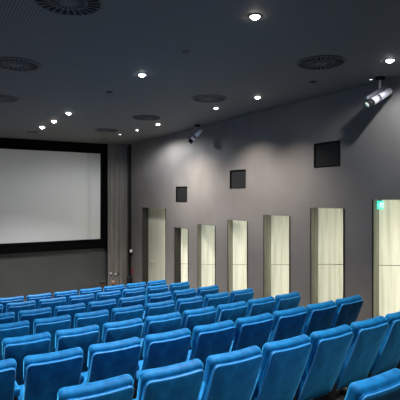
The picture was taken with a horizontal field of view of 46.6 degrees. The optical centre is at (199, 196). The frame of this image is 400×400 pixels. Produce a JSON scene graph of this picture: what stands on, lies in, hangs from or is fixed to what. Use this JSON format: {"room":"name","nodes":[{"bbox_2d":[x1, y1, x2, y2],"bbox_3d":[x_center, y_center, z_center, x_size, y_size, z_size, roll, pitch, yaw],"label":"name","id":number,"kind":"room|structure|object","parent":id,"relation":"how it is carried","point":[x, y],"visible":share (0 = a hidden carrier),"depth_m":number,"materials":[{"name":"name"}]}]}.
{"room":"auditorium","nodes":[
{"label":"auditorium","id":0,"kind":"room"},
{"bbox_2d":[0,145,107,298],"bbox_3d":[-6.402,1.062,14.011,9.400,5.705,0.180,0,0,-31],"label":"wall","id":1,"kind":"structure","parent":0,"point":[31,273],"depth_m":14.87,"materials":[{"name":"paint"}]},
{"bbox_2d":[0,138,106,253],"bbox_3d":[-6.316,-0.034,13.867,7.340,3.512,0.145,0,0,-31],"label":"screen","id":2,"kind":"object","parent":1,"relation":"attached to","point":[53,194],"visible":1,"depth_m":14.79,"materials":[{"name":"white fabric"}]},
{"bbox_2d":[24,293,347,399],"bbox_3d":[-1.630,3.011,6.425,10.200,1.808,18.100,0,0,-31],"label":"floor","id":3,"kind":"structure","parent":0,"point":[339,396],"depth_m":4.95,"materials":[{"name":"carpet"}]},
{"bbox_2d":[0,358,16,399],"bbox_3d":[-1.843,1.763,3.807,0.541,0.948,0.691,0,0,-31],"label":"chair","id":4,"kind":"object","parent":3,"relation":"on","point":[8,366],"visible":1,"depth_m":3.65,"materials":[{"name":"blue fabric"}]},
{"bbox_2d":[0,358,16,369],"bbox_3d":[-1.694,1.418,3.616,0.484,0.259,0.164,0,0,-31],"label":"cushion","id":5,"kind":"object","parent":4,"relation":"on","point":[8,364],"depth_m":3.65,"materials":[{"name":"blue fabric"}]},
{"bbox_2d":[0,320,28,360],"bbox_3d":[-2.580,2.064,6.084,0.541,0.948,0.691,0,0,-32],"label":"chair","id":6,"kind":"object","parent":3,"relation":"on","point":[21,328],"visible":0.41,"depth_m":5.86,"materials":[{"name":"blue fabric"}]},
{"bbox_2d":[0,320,28,328],"bbox_3d":[-2.429,1.719,5.894,0.484,0.259,0.164,0,0,-32],"label":"cushion","id":7,"kind":"object","parent":6,"relation":"on","point":[21,324],"depth_m":5.87,"materials":[{"name":"blue fabric"}]},
{"bbox_2d":[6,300,35,321],"bbox_3d":[-3.287,2.302,8.309,0.541,0.948,0.691,0,0,-32],"label":"chair","id":8,"kind":"object","parent":3,"relation":"on","point":[28,305],"visible":0.33,"depth_m":8.04,"materials":[{"name":"blue fabric"}]},
{"bbox_2d":[6,300,35,311],"bbox_3d":[-3.134,1.957,8.121,0.484,0.259,0.164,0,0,-32],"label":"cushion","id":9,"kind":"object","parent":8,"relation":"on","point":[28,305],"depth_m":8.04,"materials":[{"name":"blue fabric"}]},
{"bbox_2d":[2,332,50,385],"bbox_3d":[-1.983,1.924,5.087,0.541,0.948,0.691,0,0,-32],"label":"chair","id":10,"kind":"object","parent":3,"relation":"on","point":[17,348],"visible":0.42,"depth_m":4.83,"materials":[{"name":"blue fabric"}]},
{"bbox_2d":[2,332,50,358],"bbox_3d":[-1.833,1.579,4.897,0.484,0.259,0.164,0,0,-32],"label":"cushion","id":11,"kind":"object","parent":10,"relation":"on","point":[20,347],"depth_m":4.82,"materials":[{"name":"blue fabric"}]},
{"bbox_2d":[18,307,51,334],"bbox_3d":[-2.692,2.188,7.316,0.541,0.948,0.691,0,0,-32],"label":"chair","id":12,"kind":"object","parent":3,"relation":"on","point":[29,315],"visible":0.29,"depth_m":7.05,"materials":[{"name":"blue fabric"}]},
{"bbox_2d":[18,307,51,321],"bbox_3d":[-2.539,1.843,7.128,0.484,0.259,0.164,0,0,-32],"label":"cushion","id":13,"kind":"object","parent":12,"relation":"on","point":[29,315],"depth_m":7.05,"materials":[{"name":"blue fabric"}]},
{"bbox_2d":[27,293,51,308],"bbox_3d":[-3.410,2.429,9.559,0.541,0.948,0.691,0,0,-33],"label":"chair","id":14,"kind":"object","parent":3,"relation":"on","point":[38,297],"visible":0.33,"depth_m":9.30,"materials":[{"name":"blue fabric"}]},
{"bbox_2d":[27,293,51,300],"bbox_3d":[-3.255,2.084,9.373,0.484,0.259,0.164,0,0,-33],"label":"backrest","id":15,"kind":"object","parent":14,"relation":"on","point":[47,295],"depth_m":9.30,"materials":[{"name":"blue fabric"}]},
{"bbox_2d":[14,347,82,399],"bbox_3d":[-1.385,1.763,4.086,0.541,0.948,0.691,0,0,-32],"label":"chair","id":16,"kind":"object","parent":3,"relation":"on","point":[44,375],"visible":0.83,"depth_m":3.84,"materials":[{"name":"blue fabric"}]},
{"bbox_2d":[23,347,82,381],"bbox_3d":[-1.234,1.418,3.896,0.484,0.259,0.164,0,0,-32],"label":"cushion","id":17,"kind":"object","parent":16,"relation":"on","point":[64,365],"depth_m":3.83,"materials":[{"name":"blue fabric"}]},
{"bbox_2d":[33,315,70,352],"bbox_3d":[-2.125,2.064,6.368,0.541,0.948,0.691,0,0,-32],"label":"chair","id":18,"kind":"object","parent":3,"relation":"on","point":[51,325],"visible":0.39,"depth_m":6.12,"materials":[{"name":"blue fabric"}]},
{"bbox_2d":[33,315,70,333],"bbox_3d":[-1.972,1.719,6.180,0.484,0.259,0.164,0,0,-32],"label":"cushion","id":19,"kind":"object","parent":18,"relation":"on","point":[51,325],"depth_m":6.11,"materials":[{"name":"blue fabric"}]},
{"bbox_2d":[39,297,65,316],"bbox_3d":[-2.835,2.302,8.598,0.541,0.948,0.691,0,0,-33],"label":"chair","id":20,"kind":"object","parent":3,"relation":"on","point":[52,303],"visible":0.33,"depth_m":8.35,"materials":[{"name":"blue fabric"}]},
{"bbox_2d":[39,297,65,308],"bbox_3d":[-2.680,1.957,8.412,0.484,0.259,0.164,0,0,-33],"label":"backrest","id":21,"kind":"object","parent":20,"relation":"on","point":[52,303],"depth_m":8.34,"materials":[{"name":"blue fabric"}]},
{"bbox_2d":[54,290,77,304],"bbox_3d":[-2.962,2.429,9.854,0.541,0.948,0.691,0,0,-34],"label":"chair","id":22,"kind":"object","parent":3,"relation":"on","point":[67,294],"visible":0.23,"depth_m":9.61,"materials":[{"name":"blue fabric"}]},
{"bbox_2d":[54,290,77,297],"bbox_3d":[-2.804,2.084,9.669,0.484,0.259,0.164,0,0,-34],"label":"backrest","id":23,"kind":"object","parent":22,"relation":"on","point":[67,294],"depth_m":9.60,"materials":[{"name":"blue fabric"}]},
{"bbox_2d":[54,303,84,328],"bbox_3d":[-2.241,2.188,7.605,0.541,0.948,0.691,0,0,-33],"label":"chair","id":24,"kind":"object","parent":3,"relation":"on","point":[71,310],"visible":0.32,"depth_m":7.36,"materials":[{"name":"blue fabric"}]},
{"bbox_2d":[54,303,84,316],"bbox_3d":[-2.086,1.843,7.419,0.484,0.259,0.164,0,0,-33],"label":"cushion","id":25,"kind":"object","parent":24,"relation":"on","point":[71,310],"depth_m":7.34,"materials":[{"name":"blue fabric"}]},
{"bbox_2d":[49,325,98,372],"bbox_3d":[-1.528,1.924,5.371,0.541,0.948,0.691,0,0,-32],"label":"chair","id":26,"kind":"object","parent":3,"relation":"on","point":[82,337],"visible":0.43,"depth_m":5.13,"materials":[{"name":"blue fabric"}]},
{"bbox_2d":[55,325,98,349],"bbox_3d":[-1.375,1.579,5.183,0.484,0.259,0.164,0,0,-32],"label":"cushion","id":27,"kind":"object","parent":26,"relation":"on","point":[82,337],"depth_m":5.11,"materials":[{"name":"blue fabric"}]},
{"bbox_2d":[68,293,94,312],"bbox_3d":[-2.386,2.302,8.893,0.541,0.948,0.691,0,0,-34],"label":"chair","id":28,"kind":"object","parent":3,"relation":"on","point":[86,298],"visible":0.23,"depth_m":8.65,"materials":[{"name":"blue fabric"}]},
{"bbox_2d":[68,293,94,304],"bbox_3d":[-2.229,1.957,8.708,0.484,0.259,0.164,0,0,-34],"label":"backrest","id":29,"kind":"object","parent":28,"relation":"on","point":[86,298],"depth_m":8.64,"materials":[{"name":"blue fabric"}]},
{"bbox_2d":[74,309,108,343],"bbox_3d":[-1.673,2.064,6.657,0.541,0.948,0.691,0,0,-33],"label":"chair","id":30,"kind":"object","parent":3,"relation":"on","point":[99,318],"visible":0.29,"depth_m":6.41,"materials":[{"name":"blue fabric"}]},
{"bbox_2d":[74,309,108,327],"bbox_3d":[-1.518,1.719,6.471,0.484,0.259,0.164,0,0,-33],"label":"cushion","id":31,"kind":"object","parent":30,"relation":"on","point":[99,318],"depth_m":6.40,"materials":[{"name":"blue fabric"}]},
{"bbox_2d":[57,374,133,399],"bbox_3d":[-0.818,1.633,3.139,0.541,0.948,0.691,0,0,-32],"label":"chair","id":32,"kind":"object","parent":3,"relation":"on","point":[120,387],"visible":1,"depth_m":2.90,"materials":[{"name":"blue fabric"}]},
{"bbox_2d":[87,299,116,322],"bbox_3d":[-1.792,2.188,7.900,0.541,0.948,0.691,0,0,-34],"label":"chair","id":33,"kind":"object","parent":3,"relation":"on","point":[110,304],"visible":0.25,"depth_m":7.65,"materials":[{"name":"blue fabric"}]},
{"bbox_2d":[87,299,115,311],"bbox_3d":[-1.635,1.843,7.716,0.484,0.259,0.164,0,0,-34],"label":"cushion","id":34,"kind":"object","parent":33,"relation":"on","point":[110,304],"depth_m":7.64,"materials":[{"name":"blue fabric"}]},
{"bbox_2d":[96,290,120,307],"bbox_3d":[-1.941,2.302,9.193,0.541,0.948,0.691,0,0,-34],"label":"chair","id":35,"kind":"object","parent":3,"relation":"on","point":[101,296],"visible":0.33,"depth_m":8.94,"materials":[{"name":"blue fabric"}]},
{"bbox_2d":[96,290,120,300],"bbox_3d":[-1.782,1.957,9.010,0.484,0.259,0.164,0,0,-34],"label":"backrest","id":36,"kind":"object","parent":35,"relation":"on","point":[101,296],"depth_m":8.93,"materials":[{"name":"blue fabric"}]},
{"bbox_2d":[80,337,140,385],"bbox_3d":[-0.930,1.763,4.370,0.541,0.948,0.691,0,0,-32],"label":"chair","id":37,"kind":"object","parent":3,"relation":"on","point":[108,360],"visible":0.57,"depth_m":4.12,"materials":[{"name":"blue fabric"}]},
{"bbox_2d":[87,337,140,368],"bbox_3d":[-0.777,1.418,4.182,0.484,0.259,0.164,0,0,-32],"label":"cushion","id":38,"kind":"object","parent":37,"relation":"on","point":[121,354],"depth_m":4.11,"materials":[{"name":"blue fabric"}]},
{"bbox_2d":[102,318,142,342],"bbox_3d":[-1.077,1.924,5.660,0.541,0.948,0.691,0,0,-33],"label":"chair","id":39,"kind":"object","parent":3,"relation":"on","point":[120,330],"visible":0.34,"depth_m":5.39,"materials":[{"name":"blue fabric"}]},
{"bbox_2d":[111,305,143,321],"bbox_3d":[-1.225,2.064,6.952,0.541,0.948,0.691,0,0,-34],"label":"chair","id":40,"kind":"object","parent":3,"relation":"on","point":[131,312],"visible":0.34,"depth_m":6.68,"materials":[{"name":"blue fabric"}]},
{"bbox_2d":[118,295,145,309],"bbox_3d":[-1.347,2.188,8.200,0.541,0.948,0.691,0,0,-34],"label":"chair","id":41,"kind":"object","parent":3,"relation":"on","point":[136,300],"visible":0.3,"depth_m":7.94,"materials":[{"name":"blue fabric"}]},
{"bbox_2d":[145,279,165,299],"bbox_3d":[-1.120,2.429,11.145,0.739,0.948,0.691,0,0,-36],"label":"chair","id":42,"kind":"object","parent":3,"relation":"on","point":[158,282],"visible":0.16,"depth_m":10.83,"materials":[{"name":"blue fabric"}]},
{"bbox_2d":[146,279,165,289],"bbox_3d":[-1.034,2.084,10.909,0.484,0.259,0.164,0,0,-36],"label":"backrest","id":43,"kind":"object","parent":42,"relation":"on","point":[159,282],"depth_m":10.82,"materials":[{"name":"blue fabric"}]},
{"bbox_2d":[144,284,168,310],"bbox_3d":[-1.060,2.302,9.809,0.541,0.948,0.691,0,0,-36],"label":"chair","id":44,"kind":"object","parent":3,"relation":"on","point":[160,288],"visible":0.32,"depth_m":9.55,"materials":[{"name":"blue fabric"}]},
{"bbox_2d":[146,284,167,296],"bbox_3d":[-0.897,1.957,9.630,0.484,0.259,0.164,0,0,-36],"label":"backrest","id":45,"kind":"object","parent":44,"relation":"on","point":[160,288],"depth_m":9.54,"materials":[{"name":"blue fabric"}]},
{"bbox_2d":[142,291,171,322],"bbox_3d":[-0.905,2.188,8.505,0.541,0.948,0.691,0,0,-35],"label":"chair","id":46,"kind":"object","parent":3,"relation":"on","point":[165,296],"visible":0.24,"depth_m":8.26,"materials":[{"name":"blue fabric"}]},
{"bbox_2d":[146,291,171,303],"bbox_3d":[-0.744,1.843,8.325,0.484,0.259,0.164,0,0,-35],"label":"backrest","id":47,"kind":"object","parent":46,"relation":"on","point":[165,296],"depth_m":8.24,"materials":[{"name":"blue fabric"}]},
{"bbox_2d":[140,300,174,338],"bbox_3d":[-0.780,2.064,7.252,0.541,0.948,0.691,0,0,-34],"label":"chair","id":48,"kind":"object","parent":3,"relation":"on","point":[159,308],"visible":0.3,"depth_m":7.00,"materials":[{"name":"blue fabric"}]},
{"bbox_2d":[144,300,174,317],"bbox_3d":[-0.620,1.719,7.069,0.484,0.259,0.164,0,0,-34],"label":"cushion","id":49,"kind":"object","parent":48,"relation":"on","point":[159,308],"depth_m":6.98,"materials":[{"name":"blue fabric"}]},
{"bbox_2d":[136,312,181,386],"bbox_3d":[-0.628,1.924,5.955,0.541,0.948,0.691,0,0,-34],"label":"chair","id":50,"kind":"object","parent":3,"relation":"on","point":[168,322],"visible":0.41,"depth_m":5.70,"materials":[{"name":"blue fabric"}]},
{"bbox_2d":[144,312,180,333],"bbox_3d":[-0.471,1.579,5.770,0.484,0.259,0.164,0,0,-34],"label":"cushion","id":51,"kind":"object","parent":50,"relation":"on","point":[168,322],"depth_m":5.69,"materials":[{"name":"blue fabric"}]},
{"bbox_2d":[133,328,191,398],"bbox_3d":[-0.478,1.763,4.659,0.541,0.948,0.691,0,0,-33],"label":"chair","id":52,"kind":"object","parent":3,"relation":"on","point":[172,347],"visible":0.53,"depth_m":4.41,"materials":[{"name":"blue fabric"}]},
{"bbox_2d":[143,328,190,357],"bbox_3d":[-0.323,1.418,4.473,0.484,0.259,0.164,0,0,-33],"label":"cushion","id":53,"kind":"object","parent":52,"relation":"on","point":[172,344],"depth_m":4.40,"materials":[{"name":"blue fabric"}]},
{"bbox_2d":[132,359,203,399],"bbox_3d":[-0.363,1.633,3.423,0.541,0.948,0.691,0,0,-32],"label":"chair","id":54,"kind":"object","parent":3,"relation":"on","point":[180,381],"visible":0.88,"depth_m":3.17,"materials":[{"name":"blue fabric"}]},
{"bbox_2d":[169,281,189,299],"bbox_3d":[-0.544,2.302,10.184,0.739,0.948,0.691,0,0,-36],"label":"chair","id":55,"kind":"object","parent":3,"relation":"on","point":[183,285],"visible":0.29,"depth_m":9.85,"materials":[{"name":"blue fabric"}]},
{"bbox_2d":[169,281,188,290],"bbox_3d":[-0.459,1.957,9.948,0.484,0.259,0.164,0,0,-36],"label":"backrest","id":56,"kind":"object","parent":55,"relation":"on","point":[183,285],"depth_m":9.86,"materials":[{"name":"blue fabric"}]},
{"bbox_2d":[172,288,196,311],"bbox_3d":[-0.466,2.188,8.816,0.541,0.948,0.691,0,0,-36],"label":"chair","id":57,"kind":"object","parent":3,"relation":"on","point":[187,293],"visible":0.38,"depth_m":8.54,"materials":[{"name":"blue fabric"}]},
{"bbox_2d":[172,288,195,300],"bbox_3d":[-0.302,1.843,8.637,0.484,0.259,0.164,0,0,-36],"label":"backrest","id":58,"kind":"object","parent":57,"relation":"on","point":[187,293],"depth_m":8.54,"materials":[{"name":"blue fabric"}]},
{"bbox_2d":[175,296,203,328],"bbox_3d":[-0.338,2.064,7.557,0.541,0.948,0.691,0,0,-35],"label":"chair","id":59,"kind":"object","parent":3,"relation":"on","point":[197,302],"visible":0.3,"depth_m":7.29,"materials":[{"name":"blue fabric"}]},
{"bbox_2d":[175,296,202,311],"bbox_3d":[-0.176,1.719,7.377,0.484,0.259,0.164,0,0,-35],"label":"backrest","id":60,"kind":"object","parent":59,"relation":"on","point":[196,302],"depth_m":7.29,"materials":[{"name":"blue fabric"}]},
{"bbox_2d":[181,306,215,349],"bbox_3d":[-0.183,1.924,6.255,0.541,0.948,0.691,0,0,-34],"label":"chair","id":61,"kind":"object","parent":3,"relation":"on","point":[190,319],"visible":0.38,"depth_m":5.99,"materials":[{"name":"blue fabric"}]},
{"bbox_2d":[181,306,215,326],"bbox_3d":[-0.024,1.579,6.072,0.484,0.259,0.164,0,0,-34],"label":"cushion","id":62,"kind":"object","parent":61,"relation":"on","point":[202,316],"depth_m":5.99,"materials":[{"name":"blue fabric"}]},
{"bbox_2d":[196,285,218,299],"bbox_3d":[0.050,2.188,9.191,0.739,0.948,0.691,0,0,-36],"label":"chair","id":63,"kind":"object","parent":3,"relation":"on","point":[214,289],"visible":0.29,"depth_m":8.86,"materials":[{"name":"blue fabric"}]},
{"bbox_2d":[186,320,234,371],"bbox_3d":[-0.030,1.763,4.954,0.541,0.948,0.691,0,0,-34],"label":"chair","id":64,"kind":"object","parent":3,"relation":"on","point":[216,338],"visible":0.46,"depth_m":4.70,"materials":[{"name":"blue fabric"}]},
{"bbox_2d":[191,320,233,347],"bbox_3d":[0.128,1.418,4.770,0.484,0.259,0.164,0,0,-34],"label":"cushion","id":65,"kind":"object","parent":64,"relation":"on","point":[221,334],"depth_m":4.69,"materials":[{"name":"blue fabric"}]},
{"bbox_2d":[203,292,229,322],"bbox_3d":[0.101,2.064,7.868,0.541,0.948,0.691,0,0,-36],"label":"chair","id":66,"kind":"object","parent":3,"relation":"on","point":[214,300],"visible":0.37,"depth_m":7.60,"materials":[{"name":"blue fabric"}]},
{"bbox_2d":[203,292,228,307],"bbox_3d":[0.265,1.719,7.689,0.484,0.259,0.164,0,0,-36],"label":"cushion","id":67,"kind":"object","parent":66,"relation":"on","point":[214,300],"depth_m":7.60,"materials":[{"name":"blue fabric"}]},
{"bbox_2d":[198,345,262,399],"bbox_3d":[0.089,1.633,3.712,0.541,0.948,0.691,0,0,-33],"label":"chair","id":68,"kind":"object","parent":3,"relation":"on","point":[233,375],"visible":0.72,"depth_m":3.46,"materials":[{"name":"blue fabric"}]},
{"bbox_2d":[203,345,260,384],"bbox_3d":[0.244,1.288,3.526,0.484,0.259,0.164,0,0,-33],"label":"cushion","id":69,"kind":"object","parent":68,"relation":"on","point":[242,366],"depth_m":3.45,"materials":[{"name":"blue fabric"}]},
{"bbox_2d":[215,301,247,339],"bbox_3d":[0.259,1.924,6.560,0.541,0.948,0.691,0,0,-35],"label":"chair","id":70,"kind":"object","parent":3,"relation":"on","point":[232,311],"visible":0.39,"depth_m":6.29,"materials":[{"name":"blue fabric"}]},
{"bbox_2d":[215,301,246,320],"bbox_3d":[0.420,1.579,6.379,0.484,0.259,0.164,0,0,-35],"label":"cushion","id":71,"kind":"object","parent":70,"relation":"on","point":[232,311],"depth_m":6.29,"materials":[{"name":"blue fabric"}]},
{"bbox_2d":[229,288,253,316],"bbox_3d":[0.617,2.064,8.243,0.739,0.948,0.691,0,0,-36],"label":"chair","id":72,"kind":"object","parent":3,"relation":"on","point":[245,295],"visible":0.33,"depth_m":7.92,"materials":[{"name":"blue fabric"}]},
{"bbox_2d":[229,288,252,302],"bbox_3d":[0.703,1.719,8.007,0.484,0.259,0.164,0,0,-36],"label":"cushion","id":73,"kind":"object","parent":72,"relation":"on","point":[245,295],"depth_m":7.92,"materials":[{"name":"blue fabric"}]},
{"bbox_2d":[229,313,273,352],"bbox_3d":[0.416,1.763,5.254,0.541,0.948,0.691,0,0,-34],"label":"chair","id":74,"kind":"object","parent":3,"relation":"on","point":[253,330],"visible":0.46,"depth_m":5.00,"materials":[{"name":"blue fabric"}]},
{"bbox_2d":[234,313,272,338],"bbox_3d":[0.575,1.418,5.072,0.484,0.259,0.164,0,0,-34],"label":"cushion","id":75,"kind":"object","parent":74,"relation":"on","point":[258,326],"depth_m":4.99,"materials":[{"name":"blue fabric"}]},
{"bbox_2d":[246,296,275,316],"bbox_3d":[0.698,1.924,6.871,0.541,0.948,0.691,0,0,-36],"label":"chair","id":76,"kind":"object","parent":3,"relation":"on","point":[259,306],"visible":0.35,"depth_m":6.60,"materials":[{"name":"blue fabric"}]},
{"bbox_2d":[250,334,311,399],"bbox_3d":[0.537,1.633,4.007,0.541,0.948,0.691,0,0,-34],"label":"chair","id":77,"kind":"object","parent":3,"relation":"on","point":[284,361],"visible":0.66,"depth_m":3.77,"materials":[{"name":"blue fabric"}]},
{"bbox_2d":[260,334,309,369],"bbox_3d":[0.694,1.288,3.822,0.484,0.259,0.164,0,0,-34],"label":"cushion","id":78,"kind":"object","parent":77,"relation":"on","point":[292,353],"depth_m":3.74,"materials":[{"name":"blue fabric"}]},
{"bbox_2d":[272,292,300,315],"bbox_3d":[1.214,1.924,7.245,0.739,0.948,0.691,0,0,-36],"label":"chair","id":79,"kind":"object","parent":3,"relation":"on","point":[290,300],"visible":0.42,"depth_m":6.92,"materials":[{"name":"blue fabric"}]},
{"bbox_2d":[274,292,299,309],"bbox_3d":[1.299,1.579,7.010,0.484,0.259,0.164,0,0,-36],"label":"cushion","id":80,"kind":"object","parent":79,"relation":"on","point":[290,300],"depth_m":6.92,"materials":[{"name":"blue fabric"}]},
{"bbox_2d":[268,306,307,341],"bbox_3d":[0.858,1.763,5.560,0.541,0.948,0.691,0,0,-35],"label":"chair","id":81,"kind":"object","parent":3,"relation":"on","point":[289,323],"visible":0.45,"depth_m":5.30,"materials":[{"name":"blue fabric"}]},
{"bbox_2d":[271,306,305,329],"bbox_3d":[1.019,1.418,5.379,0.484,0.259,0.164,0,0,-35],"label":"cushion","id":82,"kind":"object","parent":81,"relation":"on","point":[294,318],"depth_m":5.30,"materials":[{"name":"blue fabric"}]},
{"bbox_2d":[301,300,336,337],"bbox_3d":[1.297,1.763,5.870,0.541,0.948,0.691,0,0,-36],"label":"chair","id":83,"kind":"object","parent":3,"relation":"on","point":[320,316],"visible":0.45,"depth_m":5.61,"materials":[{"name":"blue fabric"}]},
{"bbox_2d":[305,300,335,322],"bbox_3d":[1.460,1.418,5.691,0.484,0.259,0.164,0,0,-36],"label":"cushion","id":84,"kind":"object","parent":83,"relation":"on","point":[324,312],"depth_m":5.61,"materials":[{"name":"blue fabric"}]},
{"bbox_2d":[293,324,353,399],"bbox_3d":[0.983,1.633,4.307,0.541,0.948,0.691,0,0,-34],"label":"chair","id":85,"kind":"object","parent":3,"relation":"on","point":[330,347],"visible":0.64,"depth_m":4.09,"materials":[{"name":"blue fabric"}]},
{"bbox_2d":[309,324,351,356],"bbox_3d":[1.142,1.288,4.124,0.484,0.259,0.164,0,0,-34],"label":"cushion","id":86,"kind":"object","parent":85,"relation":"on","point":[336,341],"depth_m":4.04,"materials":[{"name":"blue fabric"}]},
{"bbox_2d":[330,295,362,328],"bbox_3d":[1.812,1.763,6.245,0.739,0.948,0.691,0,0,-36],"label":"chair","id":87,"kind":"object","parent":3,"relation":"on","point":[348,309],"visible":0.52,"depth_m":5.93,"materials":[{"name":"blue fabric"}]},
{"bbox_2d":[335,295,361,315],"bbox_3d":[1.898,1.418,6.009,0.484,0.259,0.164,0,0,-36],"label":"cushion","id":88,"kind":"object","parent":87,"relation":"on","point":[349,306],"depth_m":5.92,"materials":[{"name":"blue fabric"}]},
{"bbox_2d":[313,316,388,399],"bbox_3d":[1.425,1.633,4.612,0.541,0.948,0.691,0,0,-35],"label":"chair","id":89,"kind":"object","parent":3,"relation":"on","point":[369,334],"visible":0.66,"depth_m":4.40,"materials":[{"name":"blue fabric"}]},
{"bbox_2d":[350,316,386,345],"bbox_3d":[1.586,1.288,4.431,0.484,0.259,0.164,0,0,-35],"label":"cushion","id":90,"kind":"object","parent":89,"relation":"on","point":[370,332],"depth_m":4.34,"materials":[{"name":"blue fabric"}]},
{"bbox_2d":[341,311,399,395],"bbox_3d":[1.944,1.633,4.981,0.739,0.948,0.691,0,0,-36],"label":"chair","id":91,"kind":"object","parent":3,"relation":"on","point":[387,358],"visible":0.44,"depth_m":4.69,"materials":[{"name":"blue fabric"}]},
{"bbox_2d":[385,311,399,335],"bbox_3d":[2.027,1.288,4.744,0.484,0.259,0.164,0,0,-36],"label":"cushion","id":92,"kind":"object","parent":91,"relation":"on","point":[393,319],"depth_m":4.58,"materials":[{"name":"blue fabric"}]},
{"bbox_2d":[345,368,399,399],"bbox_3d":[0.926,1.580,3.086,0.541,0.948,0.691,0,0,-34],"label":"chair","id":93,"kind":"object","parent":3,"relation":"on","point":[386,385],"visible":1,"depth_m":2.81,"materials":[{"name":"blue fabric"}]},
{"bbox_2d":[0,0,399,144],"bbox_3d":[-1.656,-1.840,6.468,10.200,0.100,18.200,0,0,-31],"label":"ceiling","id":94,"kind":"structure","parent":0,"point":[237,57],"depth_m":6.08,"materials":[{"name":"black paint"}]},
{"bbox_2d":[0,57,40,70],"bbox_3d":[-2.476,-1.779,6.244,0.650,0.022,0.650,0,0,-31],"label":"ceiling vent","id":95,"kind":"object","parent":94,"relation":"in","point":[8,63],"visible":1,"depth_m":6.21,"materials":[{"name":"black metal"}]},
{"bbox_2d":[32,0,103,15],"bbox_3d":[-1.206,-1.779,4.237,0.650,0.022,0.650,0,0,-31],"label":"ceiling vent","id":96,"kind":"object","parent":94,"relation":"in","point":[64,7],"visible":1,"depth_m":4.33,"materials":[{"name":"black metal"}]},
{"bbox_2d":[108,144,127,288],"bbox_3d":[-2.789,0.689,15.798,0.722,4.938,0.111,0,0,-31],"label":"curtain","id":97,"kind":"object","parent":94,"relation":"hanging from","point":[117,154],"visible":0.83,"depth_m":15.78,"materials":[{"name":"fabric"}]},
{"bbox_2d":[191,95,226,102],"bbox_3d":[0.164,-1.779,8.430,0.650,0.022,0.650,0,0,-31],"label":"ceiling vent","id":98,"kind":"object","parent":94,"relation":"in","point":[200,98],"visible":1,"depth_m":8.36,"materials":[{"name":"black metal"}]},
{"bbox_2d":[296,55,346,69],"bbox_3d":[1.610,-1.779,6.174,0.650,0.022,0.650,0,0,-31],"label":"ceiling vent","id":99,"kind":"object","parent":94,"relation":"in","point":[321,62],"visible":1,"depth_m":6.12,"materials":[{"name":"black metal"}]},
{"bbox_2d":[364,76,391,108],"bbox_3d":[2.647,-1.545,6.921,0.462,0.490,0.158,0,0,-18],"label":"spotlight","id":100,"kind":"object","parent":94,"relation":"hanging from","point":[384,93],"visible":1,"depth_m":6.87,"materials":[{"name":"silver metal"}]},
{"bbox_2d":[128,77,399,321],"bbox_3d":[2.003,1.062,8.610,0.080,5.705,17.720,0,0,-31],"label":"wall","id":101,"kind":"structure","parent":0,"point":[275,147],"depth_m":9.18,"materials":[{"name":"grey paint"}]},
{"bbox_2d":[129,144,130,275],"bbox_3d":[-2.391,0.689,15.828,0.050,4.958,0.100,0,0,-31],"label":"trim","id":102,"kind":"structure","parent":101,"relation":"attached to","point":[129,144],"depth_m":15.80,"materials":[{"name":"black"}]},
{"bbox_2d":[142,207,165,294],"bbox_3d":[-1.153,1.737,14.435,0.656,2.863,1.705,0,0,-31],"label":"door","id":103,"kind":"structure","parent":101,"relation":"in","point":[153,219],"depth_m":14.74,"materials":[{"name":"beige"}]},
{"bbox_2d":[174,227,188,282],"bbox_3d":[-0.238,1.928,12.905,0.656,2.216,0.825,0,0,-31],"label":"wall niche","id":104,"kind":"object","parent":101,"relation":"attached to","point":[181,235],"visible":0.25,"depth_m":13.16,"materials":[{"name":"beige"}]},
{"bbox_2d":[198,224,215,286],"bbox_3d":[0.436,1.786,11.778,0.656,2.233,0.864,0,0,-31],"label":"wall niche","id":105,"kind":"object","parent":101,"relation":"attached to","point":[206,234],"visible":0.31,"depth_m":12.01,"materials":[{"name":"beige"}]},
{"bbox_2d":[227,220,247,295],"bbox_3d":[1.121,1.638,10.633,0.656,2.276,0.794,0,0,-31],"label":"wall niche","id":106,"kind":"object","parent":101,"relation":"attached to","point":[237,231],"visible":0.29,"depth_m":10.85,"materials":[{"name":"beige"}]},
{"bbox_2d":[230,169,245,188],"bbox_3d":[0.955,-0.400,10.529,0.250,0.424,0.623,0,0,-31],"label":"wall speaker","id":107,"kind":"object","parent":101,"relation":"attached to","point":[238,177],"visible":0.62,"depth_m":10.47,"materials":[{"name":"black metal"}]},
{"bbox_2d":[263,215,289,297],"bbox_3d":[1.811,1.501,9.481,0.656,2.322,0.830,0,0,-31],"label":"wall niche","id":108,"kind":"object","parent":101,"relation":"attached to","point":[276,229],"visible":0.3,"depth_m":9.74,"materials":[{"name":"beige"}]},
{"bbox_2d":[310,208,344,303],"bbox_3d":[2.506,1.351,8.320,0.656,2.373,0.814,0,0,-31],"label":"wall niche","id":109,"kind":"object","parent":101,"relation":"attached to","point":[327,225],"visible":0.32,"depth_m":8.56,"materials":[{"name":"beige"}]},
{"bbox_2d":[314,140,340,167],"bbox_3d":[2.336,-0.747,8.220,0.250,0.447,0.627,0,0,-31],"label":"wall speaker","id":110,"kind":"object","parent":101,"relation":"attached to","point":[326,154],"visible":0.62,"depth_m":8.17,"materials":[{"name":"black metal"}]},
{"bbox_2d":[372,200,399,317],"bbox_3d":[3.168,1.204,7.213,0.656,2.388,0.671,0,0,-31],"label":"wall niche","id":111,"kind":"object","parent":101,"relation":"attached to","point":[386,221],"visible":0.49,"depth_m":7.38,"materials":[{"name":"beige"}]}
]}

